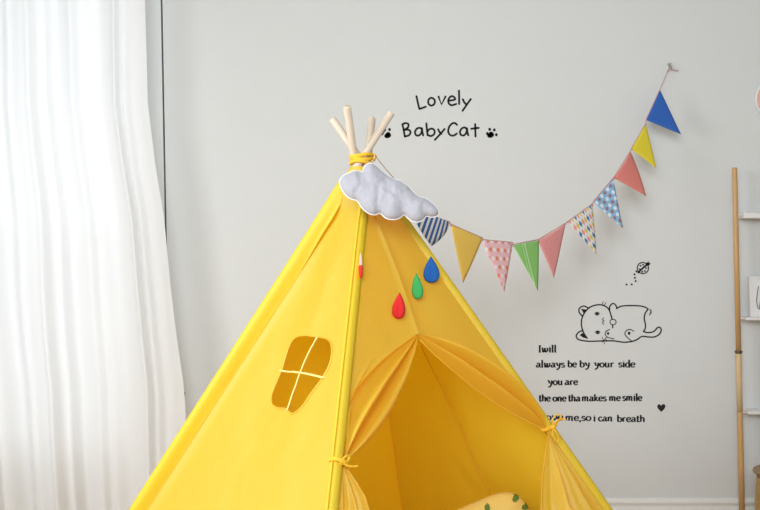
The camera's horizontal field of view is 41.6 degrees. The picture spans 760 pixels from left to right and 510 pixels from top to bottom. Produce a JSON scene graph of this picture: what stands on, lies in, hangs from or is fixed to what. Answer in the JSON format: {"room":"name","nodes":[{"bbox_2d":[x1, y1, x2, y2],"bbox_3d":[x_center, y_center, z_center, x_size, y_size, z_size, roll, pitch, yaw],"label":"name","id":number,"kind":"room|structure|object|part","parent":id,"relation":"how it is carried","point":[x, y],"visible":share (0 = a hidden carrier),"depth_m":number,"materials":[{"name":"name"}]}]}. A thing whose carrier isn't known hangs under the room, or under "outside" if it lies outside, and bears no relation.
{"room":"children's room","nodes":[
{"label":"children's room","id":0,"kind":"room"},
{"bbox_2d":[145,0,759,497],"bbox_3d":[0.000,-0.325,3.950,6.000,2.750,0.100,0,0,0],"label":"wall","id":1,"kind":"structure","parent":0,"point":[253,89],"depth_m":3.90,"materials":[{"name":"white paint"}]},
{"bbox_2d":[0,0,185,509],"bbox_3d":[-1.724,-0.242,3.783,2.052,2.544,0.234,0,0,0],"label":"sheer curtain","id":2,"kind":"object","parent":1,"relation":"attached to","point":[92,398],"visible":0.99,"depth_m":3.72,"materials":[{"name":"fabric"}]},
{"bbox_2d":[382,128,390,137],"bbox_3d":[0.023,-0.475,3.900,0.040,0.040,0.001,0,0,0],"label":"sticker","id":3,"kind":"object","parent":1,"relation":"attached to","point":[387,135],"visible":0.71,"depth_m":3.90,"materials":[{"name":"black plastic"}]},
{"bbox_2d":[401,122,479,140],"bbox_3d":[0.236,-0.482,3.900,0.305,0.074,0.001,0,0,0],"label":"lettering","id":4,"kind":"object","parent":1,"relation":"attached to","point":[474,128],"depth_m":3.90,"materials":[{"name":"black plastic"}]},
{"bbox_2d":[415,90,471,111],"bbox_3d":[0.248,-0.602,3.900,0.220,0.086,0.001,0,0,0],"label":"lettering","id":5,"kind":"object","parent":1,"relation":"attached to","point":[449,100],"depth_m":3.90,"materials":[{"name":"black plastic"}]},
{"bbox_2d":[486,128,497,137],"bbox_3d":[0.436,-0.476,3.900,0.046,0.039,0.001,0,0,0],"label":"sticker","id":6,"kind":"object","parent":1,"relation":"attached to","point":[490,134],"visible":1,"depth_m":3.90,"materials":[{"name":"black plastic"}]},
{"bbox_2d":[539,345,555,352],"bbox_3d":[0.653,0.365,3.900,0.069,0.032,0.001,0,0,0],"label":"verse lettering","id":7,"kind":"object","parent":1,"relation":"attached to","point":[554,346],"visible":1,"depth_m":3.90,"materials":[{"name":"black paint"}]},
{"bbox_2d":[547,380,577,387],"bbox_3d":[0.713,0.502,3.900,0.121,0.029,0.001,0,0,0],"label":"verse lettering","id":8,"kind":"object","parent":1,"relation":"attached to","point":[552,381],"visible":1,"depth_m":3.90,"materials":[{"name":"black paint"}]},
{"bbox_2d":[536,360,634,369],"bbox_3d":[0.802,0.428,3.900,0.390,0.040,0.001,0,0,0],"label":"verse lettering","id":9,"kind":"object","parent":1,"relation":"attached to","point":[624,365],"visible":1,"depth_m":3.90,"materials":[{"name":"black paint"}]},
{"bbox_2d":[539,393,642,401],"bbox_3d":[0.822,0.556,3.900,0.404,0.034,0.001,0,0,0],"label":"verse lettering","id":10,"kind":"object","parent":1,"relation":"attached to","point":[627,398],"visible":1,"depth_m":3.90,"materials":[{"name":"black paint"}]},
{"bbox_2d":[547,415,644,421],"bbox_3d":[0.833,0.634,3.900,0.399,0.039,0.001,0,0,0],"label":"verse lettering","id":11,"kind":"object","parent":1,"relation":"attached to","point":[558,417],"visible":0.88,"depth_m":3.90,"materials":[{"name":"black paint"}]},
{"bbox_2d":[576,301,661,343],"bbox_3d":[0.931,0.265,3.900,0.337,0.168,0.001,0,0,0],"label":"sticker","id":12,"kind":"object","parent":1,"relation":"attached to","point":[583,335],"visible":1,"depth_m":3.90,"materials":[{"name":"black plastic"}]},
{"bbox_2d":[625,261,650,285],"bbox_3d":[1.007,0.071,3.900,0.099,0.096,0.001,0,0,0],"label":"sticker","id":13,"kind":"object","parent":1,"relation":"attached to","point":[647,263],"visible":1,"depth_m":3.90,"materials":[{"name":"black plastic"}]},
{"bbox_2d":[657,404,664,411],"bbox_3d":[1.097,0.597,3.900,0.033,0.031,0.001,0,0,0],"label":"sticker","id":14,"kind":"object","parent":1,"relation":"attached to","point":[661,408],"visible":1,"depth_m":3.90,"materials":[{"name":"black plastic"}]},
{"bbox_2d":[605,498,754,509],"bbox_3d":[1.107,0.999,3.891,3.785,0.103,0.018,0,0,0],"label":"baseboard","id":15,"kind":"structure","parent":1,"relation":"attached to","point":[615,503],"depth_m":3.89,"materials":[{"name":"white wood"}]},
{"bbox_2d":[754,86,759,112],"bbox_3d":[1.542,-0.607,3.885,0.167,0.167,0.030,0,0,0],"label":"wall ornament","id":16,"kind":"object","parent":1,"relation":"attached to","point":[757,94],"visible":1,"depth_m":3.89,"materials":[{"name":"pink paint"}]},
{"bbox_3d":[0.000,1.090,1.400,6.000,0.080,5.200,0,0,0],"label":"floor","id":17,"kind":"structure","parent":0,"visible":0},
{"bbox_2d":[129,105,612,509],"bbox_3d":[-0.019,0.334,2.642,1.323,1.438,1.329,0,0,-37],"label":"tent","id":18,"kind":"object","parent":17,"relation":"on","point":[326,399],"visible":0.98,"depth_m":2.58,"materials":[{"name":"yellow fabric"}]},
{"bbox_3d":[-0.286,0.417,2.437,0.618,1.271,1.270,0,0,-37],"label":"panel","id":19,"kind":"part","parent":18,"relation":"part of","materials":[{"name":"yellow fabric"}]},
{"bbox_3d":[-0.215,0.414,2.924,1.278,1.267,0.604,0,0,-38],"label":"panel","id":20,"kind":"part","parent":18,"relation":"part of","materials":[{"name":"yellow fabric"}]},
{"bbox_2d":[359,253,362,277],"bbox_3d":[-0.047,0.024,2.423,0.007,0.065,0.036,0,0,-10],"label":"felt raindrop","id":21,"kind":"object","parent":18,"relation":"attached to","point":[360,257],"visible":1,"depth_m":2.41,"materials":[{"name":"red fabric"}]},
{"bbox_2d":[339,155,438,222],"bbox_3d":[0.015,-0.171,2.480,0.228,0.183,0.155,0,0,44],"label":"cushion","id":22,"kind":"object","parent":18,"relation":"hanging from","point":[376,192],"visible":1,"depth_m":2.46,"materials":[{"name":"white fabric"}]},
{"bbox_2d":[392,293,405,318],"bbox_3d":[0.046,0.123,2.443,0.033,0.066,0.012,0,0,0],"label":"felt raindrop","id":23,"kind":"object","parent":18,"relation":"attached to","point":[398,308],"visible":1,"depth_m":2.44,"materials":[{"name":"red fabric"}]},
{"bbox_2d":[412,273,422,298],"bbox_3d":[0.094,0.078,2.513,0.029,0.068,0.012,0,0,0],"label":"felt raindrop","id":24,"kind":"object","parent":18,"relation":"attached to","point":[417,288],"visible":1,"depth_m":2.51,"materials":[{"name":"green fabric"}]},
{"bbox_2d":[423,257,439,282],"bbox_3d":[0.133,0.037,2.575,0.042,0.070,0.012,0,0,0],"label":"felt raindrop","id":25,"kind":"object","parent":18,"relation":"attached to","point":[431,274],"visible":1,"depth_m":2.57,"materials":[{"name":"blue fabric"}]},
{"bbox_3d":[0.447,0.414,3.056,0.940,1.267,0.892,0,0,7],"label":"panel","id":26,"kind":"part","parent":18,"relation":"part of","materials":[{"name":"yellow fabric"}]},
{"bbox_3d":[0.353,0.416,2.148,0.919,1.268,0.955,0,0,7],"label":"door panel","id":27,"kind":"part","parent":18,"relation":"part of","materials":[{"name":"yellow fabric"}]},
{"bbox_2d":[458,492,529,509],"bbox_3d":[0.319,0.825,2.800,0.310,0.310,0.127,0,0,0],"label":"cushion","id":28,"kind":"object","parent":18,"relation":"in","point":[503,500],"visible":1,"depth_m":2.80,"materials":[{"name":"beige fabric"}]},
{"bbox_2d":[732,167,759,509],"bbox_3d":[1.687,0.357,3.861,0.670,1.386,0.077,0,0,0],"label":"ladder shelf","id":29,"kind":"object","parent":17,"relation":"on","point":[740,410],"visible":1,"depth_m":3.83,"materials":[{"name":"brown wood"}]},
{"bbox_2d":[748,276,759,316],"bbox_3d":[1.512,0.160,3.863,0.170,0.154,0.036,0,0,0],"label":"picture frame","id":30,"kind":"object","parent":29,"relation":"on","point":[753,281],"visible":1,"depth_m":3.86,"materials":[{"name":"white paint"}]},
{"bbox_2d":[752,465,759,509],"bbox_3d":[1.484,0.913,3.600,0.270,0.274,0.270,0,0,0],"label":"wicker basket","id":31,"kind":"object","parent":17,"relation":"on","point":[756,469],"visible":1,"depth_m":3.61,"materials":[{"name":"brown wicker"}]},
{"bbox_3d":[1.484,0.786,3.600,0.270,0.021,0.270,0,0,0],"label":"lid","id":32,"kind":"part","parent":31,"relation":"part of","materials":[{"name":"brown wicker"}]},
{"bbox_3d":[1.129,-0.735,3.883,0.018,0.029,0.032,0,0,0],"label":"wall hook","id":33,"kind":"object","parent":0,"visible":0},
{"bbox_2d":[417,69,680,290],"bbox_3d":[0.554,-0.303,3.265,0.110,0.839,1.745,0,0,45],"label":"garland","id":34,"kind":"object","parent":33,"relation":"hanging from","point":[467,244],"visible":0.95,"depth_m":3.36,"materials":[{"name":"multicoloured fabric"}]}
]}

